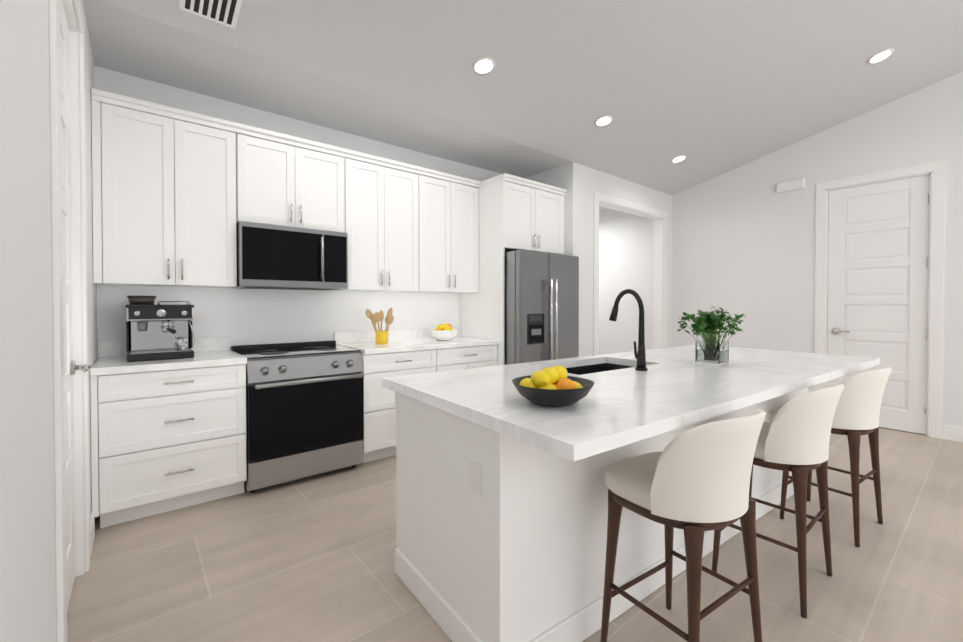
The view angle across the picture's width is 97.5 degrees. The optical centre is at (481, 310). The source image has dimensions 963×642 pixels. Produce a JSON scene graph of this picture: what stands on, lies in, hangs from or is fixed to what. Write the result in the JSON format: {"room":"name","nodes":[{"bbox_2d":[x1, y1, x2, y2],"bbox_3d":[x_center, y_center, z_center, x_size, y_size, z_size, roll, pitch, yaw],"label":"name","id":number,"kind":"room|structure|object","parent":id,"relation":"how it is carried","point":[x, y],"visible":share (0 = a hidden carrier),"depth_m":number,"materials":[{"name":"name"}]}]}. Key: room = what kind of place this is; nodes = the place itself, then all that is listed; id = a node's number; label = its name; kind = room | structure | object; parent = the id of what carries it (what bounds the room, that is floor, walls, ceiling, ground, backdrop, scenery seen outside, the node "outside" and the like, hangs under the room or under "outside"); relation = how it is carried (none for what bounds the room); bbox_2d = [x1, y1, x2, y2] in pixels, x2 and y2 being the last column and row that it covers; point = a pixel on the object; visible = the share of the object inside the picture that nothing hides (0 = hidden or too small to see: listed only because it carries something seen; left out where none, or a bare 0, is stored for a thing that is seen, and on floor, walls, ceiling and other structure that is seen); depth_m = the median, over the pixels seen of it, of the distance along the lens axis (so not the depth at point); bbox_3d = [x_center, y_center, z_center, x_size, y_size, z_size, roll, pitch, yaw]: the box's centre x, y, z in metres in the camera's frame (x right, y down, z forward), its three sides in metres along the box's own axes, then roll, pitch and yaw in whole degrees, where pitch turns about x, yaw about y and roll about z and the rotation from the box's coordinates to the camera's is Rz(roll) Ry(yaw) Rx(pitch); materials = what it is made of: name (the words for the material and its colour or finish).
{"room":"kitchen","nodes":[
{"label":"kitchen","id":0,"kind":"room"},
{"bbox_2d":[0,0,96,641],"bbox_3d":[-0.518,-0.908,0.209,0.140,4.300,6.360,-1,1,-39],"label":"wall","id":1,"kind":"structure","parent":0,"point":[27,563],"depth_m":0.97,"materials":[{"name":"white paint"}]},
{"bbox_2d":[48,0,90,641],"bbox_3d":[-1.629,-0.070,1.603,0.136,2.590,0.990,-1,1,-39],"label":"door frame","id":2,"kind":"structure","parent":1,"relation":"attached to","point":[79,291],"depth_m":1.92,"materials":[{"name":"paint"}]},
{"bbox_2d":[60,0,90,610],"bbox_3d":[-1.601,-0.023,1.627,0.100,2.480,0.780,-1,1,-39],"label":"door","id":3,"kind":"structure","parent":1,"relation":"in","point":[71,367],"depth_m":1.82,"materials":[{"name":"paint"}]},
{"bbox_2d":[90,513,94,555],"bbox_3d":[-1.990,1.151,2.150,0.014,0.135,0.290,-1,1,-39],"label":"baseboard","id":4,"kind":"structure","parent":1,"relation":"attached to","point":[92,517],"depth_m":2.19,"materials":[{"name":"paint"}]},
{"bbox_2d":[94,66,499,357],"bbox_3d":[-1.038,-0.279,3.980,4.070,2.950,0.120,-1,1,-39],"label":"wall","id":5,"kind":"structure","parent":0,"point":[238,316],"depth_m":3.40,"materials":[{"name":"white paint"}]},
{"bbox_2d":[91,92,250,287],"bbox_3d":[-2.063,-0.713,2.841,0.802,1.095,0.327,-1,1,-39],"label":"upper cabinet","id":6,"kind":"object","parent":5,"relation":"attached to","point":[178,194],"depth_m":2.68,"materials":[{"name":"white wood"}]},
{"bbox_2d":[98,327,460,354],"bbox_3d":[-1.349,0.240,3.637,2.900,0.100,0.020,-1,1,-39],"label":"backsplash","id":7,"kind":"structure","parent":5,"relation":"attached to","point":[206,343],"depth_m":3.69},
{"bbox_2d":[251,128,346,232],"bbox_3d":[-1.504,-0.946,3.297,0.762,0.640,0.327,-1,1,-39],"label":"upper cabinet","id":8,"kind":"object","parent":5,"relation":"attached to","point":[295,183],"depth_m":3.18,"materials":[{"name":"white wood"}]},
{"bbox_2d":[232,221,347,290],"bbox_3d":[-1.466,-0.392,3.257,0.757,0.452,0.448,-1,1,-39],"label":"microwave","id":9,"kind":"object","parent":8,"relation":"attached to","point":[273,256],"visible":0.98,"depth_m":3.09,"materials":[{"name":"silver metal"}]},
{"bbox_2d":[336,152,426,291],"bbox_3d":[-0.942,-0.724,3.761,0.812,1.095,0.327,-1,1,-39],"label":"upper cabinet","id":10,"kind":"object","parent":5,"relation":"attached to","point":[387,202],"depth_m":3.64,"materials":[{"name":"white wood"}]},
{"bbox_2d":[427,172,479,292],"bbox_3d":[-0.426,-0.729,4.184,0.767,1.095,0.327,-1,1,-39],"label":"upper cabinet","id":11,"kind":"object","parent":5,"relation":"attached to","point":[452,202],"depth_m":4.09,"materials":[{"name":"white wood"}]},
{"bbox_2d":[67,427,962,641],"bbox_3d":[1.501,1.262,2.693,6.900,0.100,8.000,-1,1,-39],"label":"floor","id":12,"kind":"structure","parent":0,"point":[309,559],"depth_m":1.97,"materials":[{"name":"tile"}]},
{"bbox_2d":[90,359,246,527],"bbox_3d":[-1.995,0.776,2.727,0.739,0.867,0.617,-1,1,-39],"label":"base cabinet","id":13,"kind":"object","parent":12,"relation":"on","point":[168,435],"depth_m":2.47,"materials":[{"name":"white wood"}]},
{"bbox_2d":[90,351,245,374],"bbox_3d":[-1.987,0.322,2.712,0.739,0.040,0.642,-1,1,-39],"label":"countertop","id":14,"kind":"structure","parent":13,"relation":"on","point":[105,364],"depth_m":2.52,"materials":[{"name":"white stone"}]},
{"bbox_2d":[125,295,194,361],"bbox_3d":[-2.041,0.103,2.689,0.344,0.395,0.434,-1,1,-39],"label":"coffee machine","id":15,"kind":"object","parent":14,"relation":"on","point":[158,331],"visible":1,"depth_m":2.64,"materials":[{"name":"black plastic"}]},
{"bbox_2d":[231,340,363,492],"bbox_3d":[-1.368,0.735,3.168,0.778,0.938,0.691,-1,1,-39],"label":"range","id":16,"kind":"object","parent":12,"relation":"on","point":[304,409],"visible":0.94,"depth_m":2.94,"materials":[{"name":"silver metal"}]},
{"bbox_2d":[361,347,445,462],"bbox_3d":[-0.816,0.764,3.694,0.729,0.867,0.617,-1,1,-39],"label":"base cabinet","id":17,"kind":"object","parent":12,"relation":"on","point":[379,441],"depth_m":3.35,"materials":[{"name":"white wood"}]},
{"bbox_2d":[336,335,497,354],"bbox_3d":[-0.560,0.307,3.882,1.371,0.040,0.642,-1,1,-39],"label":"countertop","id":18,"kind":"structure","parent":17,"relation":"on","point":[393,345],"depth_m":3.65,"materials":[{"name":"white stone"}]},
{"bbox_2d":[365,308,393,343],"bbox_3d":[-0.869,0.131,3.683,0.221,0.315,0.201,-1,1,-39],"label":"utensil crock","id":19,"kind":"object","parent":18,"relation":"on","point":[381,335],"visible":1,"depth_m":3.65,"materials":[{"name":"yellow ceramic"}]},
{"bbox_2d":[430,324,458,339],"bbox_3d":[-0.357,0.206,4.079,0.286,0.156,0.286,-1,1,-39],"label":"fruit bowl","id":20,"kind":"object","parent":18,"relation":"on","point":[444,332],"visible":1,"depth_m":4.00,"materials":[{"name":"ceramic"}]},
{"bbox_2d":[446,343,497,370],"bbox_3d":[-0.310,0.759,4.109,0.703,0.867,0.617,-1,1,-39],"label":"base cabinet","id":21,"kind":"object","parent":12,"relation":"on","point":[457,358],"depth_m":3.88,"materials":[{"name":"white wood"}]},
{"bbox_2d":[460,173,566,365],"bbox_3d":[0.349,-0.063,4.580,0.919,2.500,0.710,-1,1,-39],"label":"surround","id":22,"kind":"object","parent":12,"relation":"on","point":[517,213],"visible":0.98,"depth_m":4.22,"materials":[{"name":"white wood"}]},
{"bbox_2d":[504,250,578,364],"bbox_3d":[0.446,0.309,4.484,0.870,1.758,0.929,-1,1,-39],"label":"fridge","id":23,"kind":"object","parent":12,"relation":"on","point":[541,306],"visible":0.46,"depth_m":4.07,"materials":[{"name":"silver metal"}]},
{"bbox_2d":[395,389,807,641],"bbox_3d":[0.941,0.779,2.459,2.811,0.868,0.970,-1,1,-39],"label":"kitchen island","id":24,"kind":"object","parent":12,"relation":"on","point":[502,488],"depth_m":1.55,"materials":[{"name":"wood"}]},
{"bbox_2d":[382,345,879,468],"bbox_3d":[1.036,0.326,2.315,2.916,0.040,1.332,-1,1,-39],"label":"island countertop","id":25,"kind":"structure","parent":24,"relation":"on","point":[624,411],"depth_m":1.66,"materials":[{"name":"white stone"}]},
{"bbox_2d":[512,365,593,406],"bbox_3d":[0.242,0.253,1.441,0.278,0.126,0.278,-1,1,-39],"label":"fruit bowl","id":26,"kind":"object","parent":25,"relation":"on","point":[556,386],"visible":1,"depth_m":1.37,"materials":[{"name":"black ceramic"}]},
{"bbox_2d":[550,361,629,372],"bbox_3d":[0.643,0.452,2.391,0.743,0.236,0.443,-1,1,-39],"label":"sink","id":27,"kind":"object","parent":25,"relation":"in","point":[583,366],"depth_m":2.66,"materials":[{"name":"black metal"}]},
{"bbox_2d":[609,289,647,370],"bbox_3d":[0.758,0.097,2.225,0.094,0.420,0.226,-1,1,-39],"label":"faucet","id":28,"kind":"object","parent":25,"relation":"on","point":[640,355],"visible":1,"depth_m":2.16,"materials":[{"name":"black metal"}]},
{"bbox_2d":[677,306,744,365],"bbox_3d":[1.302,0.140,2.414,0.370,0.329,0.374,-1,1,-39],"label":"potted plant","id":29,"kind":"object","parent":25,"relation":"on","point":[711,350],"visible":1,"depth_m":2.38,"materials":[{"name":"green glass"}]},
{"bbox_2d":[600,409,765,641],"bbox_3d":[0.702,0.768,1.465,0.459,0.915,0.470,-1,1,-39],"label":"stool","id":30,"kind":"object","parent":12,"relation":"on","point":[694,483],"visible":1,"depth_m":1.29,"materials":[{"name":"brown wood"}]},
{"bbox_2d":[712,382,843,617],"bbox_3d":[1.348,0.763,1.928,0.453,0.915,0.463,-1,1,-39],"label":"stool","id":31,"kind":"object","parent":12,"relation":"on","point":[794,435],"visible":0.77,"depth_m":1.74,"materials":[{"name":"brown wood"}]},
{"bbox_2d":[780,366,891,546],"bbox_3d":[2.017,0.757,2.415,0.455,0.915,0.468,-1,1,-39],"label":"stool","id":32,"kind":"object","parent":12,"relation":"on","point":[856,414],"visible":0.67,"depth_m":2.22,"materials":[{"name":"brown wood"}]},
{"bbox_2d":[83,0,962,209],"bbox_3d":[1.594,-2.226,2.759,6.620,1.314,7.650,-1,1,-39],"label":"ceiling","id":33,"kind":"structure","parent":0,"point":[710,89],"depth_m":3.11,"materials":[{"name":"white paint"}]},
{"bbox_2d":[179,0,241,28],"bbox_3d":[-1.388,-1.625,2.175,0.260,0.079,0.333,-1,1,-39],"label":"ceiling vent","id":34,"kind":"object","parent":33,"relation":"in","point":[224,12],"visible":1,"depth_m":2.25,"materials":[{"name":"metal"}]},
{"bbox_2d":[472,57,495,74],"bbox_3d":[0.016,-1.700,2.938,0.170,0.042,0.167,-1,1,-39],"label":"recessed light","id":35,"kind":"object","parent":33,"relation":"in","point":[483,65],"visible":1,"depth_m":2.93,"materials":[{"name":"paint"}]},
{"bbox_2d":[594,115,612,126],"bbox_3d":[1.105,-1.713,3.819,0.170,0.042,0.167,-1,1,-39],"label":"recessed light","id":36,"kind":"object","parent":33,"relation":"in","point":[604,120],"visible":1,"depth_m":3.81,"materials":[{"name":"paint"}]},
{"bbox_2d":[671,155,686,162],"bbox_3d":[2.238,-1.718,4.787,0.170,0.042,0.167,-1,1,-39],"label":"recessed light","id":37,"kind":"object","parent":33,"relation":"in","point":[679,158],"visible":1,"depth_m":4.78,"materials":[{"name":"paint"}]},
{"bbox_2d":[866,48,894,64],"bbox_3d":[3.249,-2.068,3.439,0.170,0.042,0.167,-1,1,-39],"label":"recessed light","id":38,"kind":"object","parent":33,"relation":"in","point":[880,56],"visible":1,"depth_m":3.43,"materials":[{"name":"paint"}]},
{"bbox_2d":[525,162,671,356],"bbox_3d":[1.570,-0.298,5.531,2.170,2.950,0.790,-1,1,-39],"label":"wall","id":39,"kind":"structure","parent":0,"point":[580,184],"depth_m":4.71,"materials":[{"name":"white paint"}]},
{"bbox_2d":[593,191,666,354],"bbox_3d":[1.869,-0.085,5.335,1.660,2.530,0.136,-1,1,-39],"label":"door frame","id":40,"kind":"structure","parent":39,"relation":"attached to","point":[658,217],"depth_m":5.69,"materials":[{"name":"paint"}]},
{"bbox_2d":[599,71,962,426],"bbox_3d":[3.820,-0.961,4.601,0.140,4.300,7.650,-1,1,-39],"label":"wall","id":41,"kind":"structure","parent":0,"point":[743,238],"depth_m":4.96,"materials":[{"name":"white paint"}]},
{"bbox_2d":[776,178,805,192],"bbox_3d":[3.519,-1.424,4.808,0.053,0.120,0.280,-1,1,-39],"label":"door chime","id":42,"kind":"object","parent":41,"relation":"attached to","point":[791,185],"visible":0.98,"depth_m":4.79,"materials":[{"name":"paint"}]},
{"bbox_2d":[827,175,928,434],"bbox_3d":[4.004,-0.056,4.301,0.100,2.480,0.754,-1,1,-39],"label":"door","id":43,"kind":"structure","parent":41,"relation":"in","point":[878,248],"depth_m":4.25,"materials":[{"name":"paint"}]},
{"bbox_2d":[814,160,945,438],"bbox_3d":[4.032,-0.103,4.326,0.136,2.590,0.960,-1,1,-39],"label":"door frame","id":44,"kind":"structure","parent":41,"relation":"attached to","point":[935,171],"depth_m":3.98,"materials":[{"name":"paint"}]},
{"bbox_2d":[942,425,962,441],"bbox_3d":[5.239,1.143,2.776,0.014,0.135,2.990,-1,1,-39],"label":"baseboard","id":45,"kind":"structure","parent":41,"relation":"attached to","point":[953,433],"depth_m":3.88,"materials":[{"name":"paint"}]}
]}

